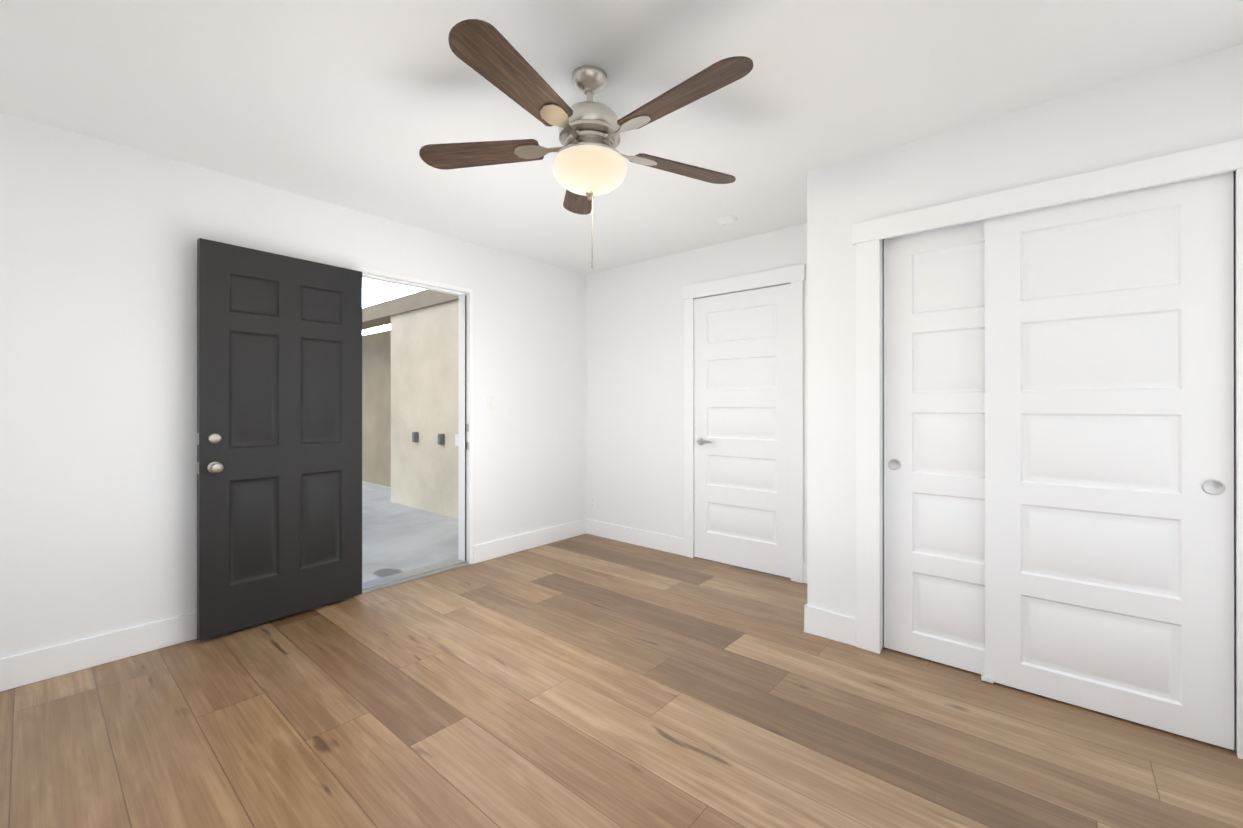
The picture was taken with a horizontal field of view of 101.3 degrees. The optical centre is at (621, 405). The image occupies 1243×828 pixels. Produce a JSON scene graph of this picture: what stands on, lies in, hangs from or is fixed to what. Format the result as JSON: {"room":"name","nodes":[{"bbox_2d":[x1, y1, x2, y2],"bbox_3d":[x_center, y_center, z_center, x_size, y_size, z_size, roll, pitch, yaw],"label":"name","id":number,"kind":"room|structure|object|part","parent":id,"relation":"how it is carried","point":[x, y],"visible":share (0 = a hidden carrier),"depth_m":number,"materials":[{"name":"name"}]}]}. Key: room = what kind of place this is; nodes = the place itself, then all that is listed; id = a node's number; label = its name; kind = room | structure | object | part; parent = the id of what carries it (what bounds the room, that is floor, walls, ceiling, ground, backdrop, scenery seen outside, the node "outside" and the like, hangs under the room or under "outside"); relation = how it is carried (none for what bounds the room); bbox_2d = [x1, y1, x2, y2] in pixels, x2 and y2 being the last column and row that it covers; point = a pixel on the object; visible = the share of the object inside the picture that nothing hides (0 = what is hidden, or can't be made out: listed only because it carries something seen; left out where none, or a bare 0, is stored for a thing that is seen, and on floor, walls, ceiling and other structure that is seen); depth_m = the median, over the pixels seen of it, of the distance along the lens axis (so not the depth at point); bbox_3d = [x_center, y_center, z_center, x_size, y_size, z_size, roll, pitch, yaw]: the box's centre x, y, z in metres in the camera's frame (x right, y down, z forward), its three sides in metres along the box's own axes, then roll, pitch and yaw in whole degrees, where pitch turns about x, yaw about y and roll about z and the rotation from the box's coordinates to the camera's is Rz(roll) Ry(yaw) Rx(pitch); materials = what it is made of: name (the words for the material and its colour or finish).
{"room":"empty bedroom","nodes":[
{"label":"empty bedroom","id":0,"kind":"room"},
{"bbox_2d":[0,112,585,658],"bbox_3d":[-1.747,-0.016,3.386,0.150,2.490,4.450,0,0,41],"label":"wall","id":1,"kind":"structure","parent":0,"point":[98,386],"depth_m":2.53,"materials":[{"name":"paint"}]},
{"bbox_2d":[0,612,196,691],"bbox_3d":[-2.372,1.158,2.526,0.017,0.140,1.978,0,0,41],"label":"baseboard","id":2,"kind":"structure","parent":1,"relation":"attached to","point":[23,669],"depth_m":2.39,"materials":[{"name":"white paint"}]},
{"bbox_2d":[197,238,361,640],"bbox_3d":[-1.927,0.176,2.954,0.164,2.065,0.833,0,0,37],"label":"entry door","id":3,"kind":"structure","parent":1,"relation":"in","point":[279,436],"depth_m":2.88,"materials":[{"name":"grey paint"}]},
{"bbox_2d":[352,266,472,563],"bbox_3d":[-1.502,0.164,3.672,0.159,2.131,0.892,0,0,41],"label":"door frame","id":4,"kind":"structure","parent":1,"relation":"attached to","point":[465,516],"depth_m":3.96,"materials":[{"name":"white paint"}]},
{"bbox_2d":[362,559,469,593],"bbox_3d":[-1.509,1.228,3.677,0.190,0.042,0.832,0,0,41],"label":"sill","id":5,"kind":"structure","parent":1,"relation":"attached to","point":[394,579],"depth_m":3.65,"materials":[{"name":"silver metal"}]},
{"bbox_2d":[473,519,587,563],"bbox_3d":[-0.743,1.160,4.434,0.017,0.140,1.255,0,0,41],"label":"baseboard","id":6,"kind":"structure","parent":1,"relation":"attached to","point":[482,552],"depth_m":4.35,"materials":[{"name":"white paint"}]},
{"bbox_2d":[0,534,1242,827],"bbox_3d":[-0.091,1.277,1.966,4.510,0.100,4.450,0,0,41],"label":"floor","id":7,"kind":"structure","parent":0,"point":[586,680],"depth_m":1.94,"materials":[{"name":"brown wood"}]},
{"bbox_2d":[981,672,993,683],"bbox_3d":[1.647,1.217,2.290,0.042,0.022,0.087,0,0,41],"label":"floor guide","id":8,"kind":"object","parent":7,"relation":"on","point":[986,679],"visible":0.7,"depth_m":2.26,"materials":[{"name":"white plastic"}]},
{"bbox_2d":[0,0,1242,274],"bbox_3d":[-0.091,-1.323,1.970,4.510,0.120,4.450,0,0,41],"label":"ceiling","id":9,"kind":"structure","parent":0,"point":[354,104],"depth_m":2.01,"materials":[{"name":"paint"}]},
{"bbox_2d":[419,19,752,268],"bbox_3d":[-0.097,-0.914,1.922,1.294,0.697,1.326,0,0,41],"label":"ceiling fan","id":10,"kind":"object","parent":9,"relation":"hanging from","point":[588,163],"visible":1,"depth_m":1.85,"materials":[{"name":"brown wood"}]},
{"bbox_3d":[-0.506,-1.000,2.022,0.615,0.034,0.143,0,0,9],"label":"blade","id":11,"kind":"part","parent":10,"relation":"part of","materials":[{"name":"brown wood"}]},
{"bbox_3d":[-0.297,-1.000,1.617,0.143,0.034,0.615,0,0,27],"label":"blade","id":12,"kind":"part","parent":10,"relation":"part of","materials":[{"name":"brown wood"}]},
{"bbox_3d":[-0.186,-1.000,2.345,0.143,0.034,0.615,0,0,-9],"label":"blade","id":13,"kind":"part","parent":10,"relation":"part of","materials":[{"name":"brown wood"}]},
{"bbox_3d":[-0.123,-0.882,1.963,0.288,0.119,0.288,0,0,41],"label":"lamp shade","id":14,"kind":"part","parent":10,"relation":"part of","materials":[{"name":"white glass"}]},
{"bbox_3d":[0.153,-1.000,1.691,0.615,0.034,0.143,0,0,45],"label":"blade","id":15,"kind":"part","parent":10,"relation":"part of","materials":[{"name":"brown wood"}]},
{"bbox_3d":[0.222,-1.000,2.141,0.615,0.034,0.143,0,0,-27],"label":"blade","id":16,"kind":"part","parent":10,"relation":"part of","materials":[{"name":"brown wood"}]},
{"bbox_2d":[718,215,736,225],"bbox_3d":[0.717,-1.243,3.443,0.124,0.036,0.124,0,0,41],"label":"smoke detector","id":17,"kind":"object","parent":9,"relation":"attached to","point":[727,220],"visible":1,"depth_m":3.41,"materials":[{"name":"white plastic"}]},
{"bbox_2d":[586,223,806,562],"bbox_3d":[1.364,-0.016,3.552,4.360,2.490,0.150,0,0,41],"label":"wall","id":18,"kind":"structure","parent":0,"point":[635,395],"depth_m":4.43,"materials":[{"name":"paint"}]},
{"bbox_2d":[590,497,596,509],"bbox_3d":[-0.268,0.931,4.843,0.076,0.120,0.010,0,0,41],"label":"electrical outlet plate","id":19,"kind":"object","parent":18,"relation":"attached to","point":[593,503],"visible":1,"depth_m":4.83,"materials":[{"name":"white plastic"}]},
{"bbox_2d":[588,519,683,555],"bbox_3d":[0.097,1.161,4.529,1.109,0.140,0.017,0,0,41],"label":"baseboard","id":20,"kind":"structure","parent":18,"relation":"attached to","point":[667,543],"depth_m":4.48,"materials":[{"name":"white paint"}]},
{"bbox_2d":[694,284,790,577],"bbox_3d":[0.889,0.182,3.852,0.811,2.080,0.091,0,0,41],"label":"hall door","id":21,"kind":"structure","parent":18,"relation":"in","point":[742,429],"depth_m":3.84,"materials":[{"name":"white paint"}]},
{"bbox_2d":[682,264,804,582],"bbox_3d":[0.934,0.127,3.905,1.004,2.205,0.173,0,0,41],"label":"trim","id":22,"kind":"structure","parent":18,"relation":"attached to","point":[794,276],"depth_m":3.62,"materials":[{"name":"white paint"}]},
{"bbox_2d":[803,563,806,583],"bbox_3d":[1.366,1.159,3.439,0.285,0.140,0.017,0,0,41],"label":"baseboard","id":23,"kind":"structure","parent":18,"relation":"attached to","point":[804,564],"depth_m":3.52,"materials":[{"name":"white paint"}]},
{"bbox_2d":[807,43,1242,617],"bbox_3d":[1.722,-0.017,2.225,1.790,2.490,0.100,0,0,41],"label":"wall","id":24,"kind":"structure","parent":0,"point":[1185,105],"depth_m":2.41,"materials":[{"name":"paint"}]},
{"bbox_2d":[803,603,835,634],"bbox_3d":[1.243,1.159,3.051,0.020,0.140,0.767,0,0,41],"label":"baseboard","id":25,"kind":"structure","parent":24,"relation":"attached to","point":[814,618],"depth_m":2.73,"materials":[{"name":"white paint"}]},
{"bbox_2d":[884,220,984,674],"bbox_3d":[1.607,0.178,2.350,0.720,2.083,0.036,0,0,41],"label":"closet door","id":26,"kind":"structure","parent":24,"relation":"in","point":[934,444],"depth_m":2.43,"materials":[{"name":"white paint"}]},
{"bbox_2d":[852,138,1242,758],"bbox_3d":[1.746,0.152,2.189,1.400,2.152,0.123,0,0,41],"label":"trim","id":27,"kind":"structure","parent":24,"relation":"attached to","point":[869,237],"depth_m":2.34,"materials":[{"name":"white paint"}]},
{"bbox_2d":[985,171,1233,749],"bbox_3d":[1.900,0.178,2.046,0.720,2.083,0.036,0,0,41],"label":"closet door","id":28,"kind":"structure","parent":24,"relation":"in","point":[1109,454],"depth_m":2.00,"materials":[{"name":"white paint"}]},
{"label":"outside","id":29,"kind":"structure","parent":0,"visible":0},
{"bbox_2d":[362,481,457,581],"bbox_3d":[-4.829,1.370,7.834,10.260,0.200,18.000,0,0,41],"label":"ground","id":30,"kind":"structure","parent":29,"point":[397,538],"depth_m":4.92,"materials":[{"name":"concrete"}]},
{"bbox_2d":[362,331,385,485],"bbox_3d":[-3.634,0.048,8.123,2.700,2.445,0.250,0,0,41],"label":"wall","id":31,"kind":"structure","parent":30,"relation":"on","point":[374,344],"depth_m":8.28,"materials":[{"name":"beige paint"}]},
{"bbox_2d":[386,300,458,518],"bbox_3d":[-1.805,0.045,5.832,3.160,2.445,0.250,0,0,41],"label":"wall","id":32,"kind":"structure","parent":30,"relation":"on","point":[410,372],"depth_m":6.16,"materials":[{"name":"beige paint"}]},
{"bbox_2d":[362,290,458,329],"bbox_3d":[-4.366,-1.349,4.880,5.810,0.340,5.110,0,0,41],"label":"roof beam","id":33,"kind":"structure","parent":32,"relation":"on","point":[378,314],"depth_m":6.49,"materials":[{"name":"paint"}]},
{"bbox_2d":[412,432,417,441],"bbox_3d":[-2.533,0.390,6.257,0.075,0.125,0.052,0,0,41],"label":"electrical outlet box","id":34,"kind":"object","parent":32,"relation":"attached to","point":[414,436],"visible":1,"depth_m":6.23,"materials":[{"name":"grey plastic"}]},
{"bbox_2d":[438,434,444,444],"bbox_3d":[-2.078,0.390,5.866,0.075,0.125,0.052,0,0,41],"label":"electrical outlet box","id":35,"kind":"object","parent":32,"relation":"attached to","point":[441,439],"visible":1,"depth_m":5.84,"materials":[{"name":"grey plastic"}]},
{"bbox_2d":[455,434,458,445],"bbox_3d":[-1.789,0.387,5.619,0.100,0.130,0.052,0,0,41],"label":"electrical outlet box","id":36,"kind":"object","parent":32,"relation":"attached to","point":[456,439],"visible":0.4,"depth_m":5.61,"materials":[{"name":"white plastic"}]}
]}

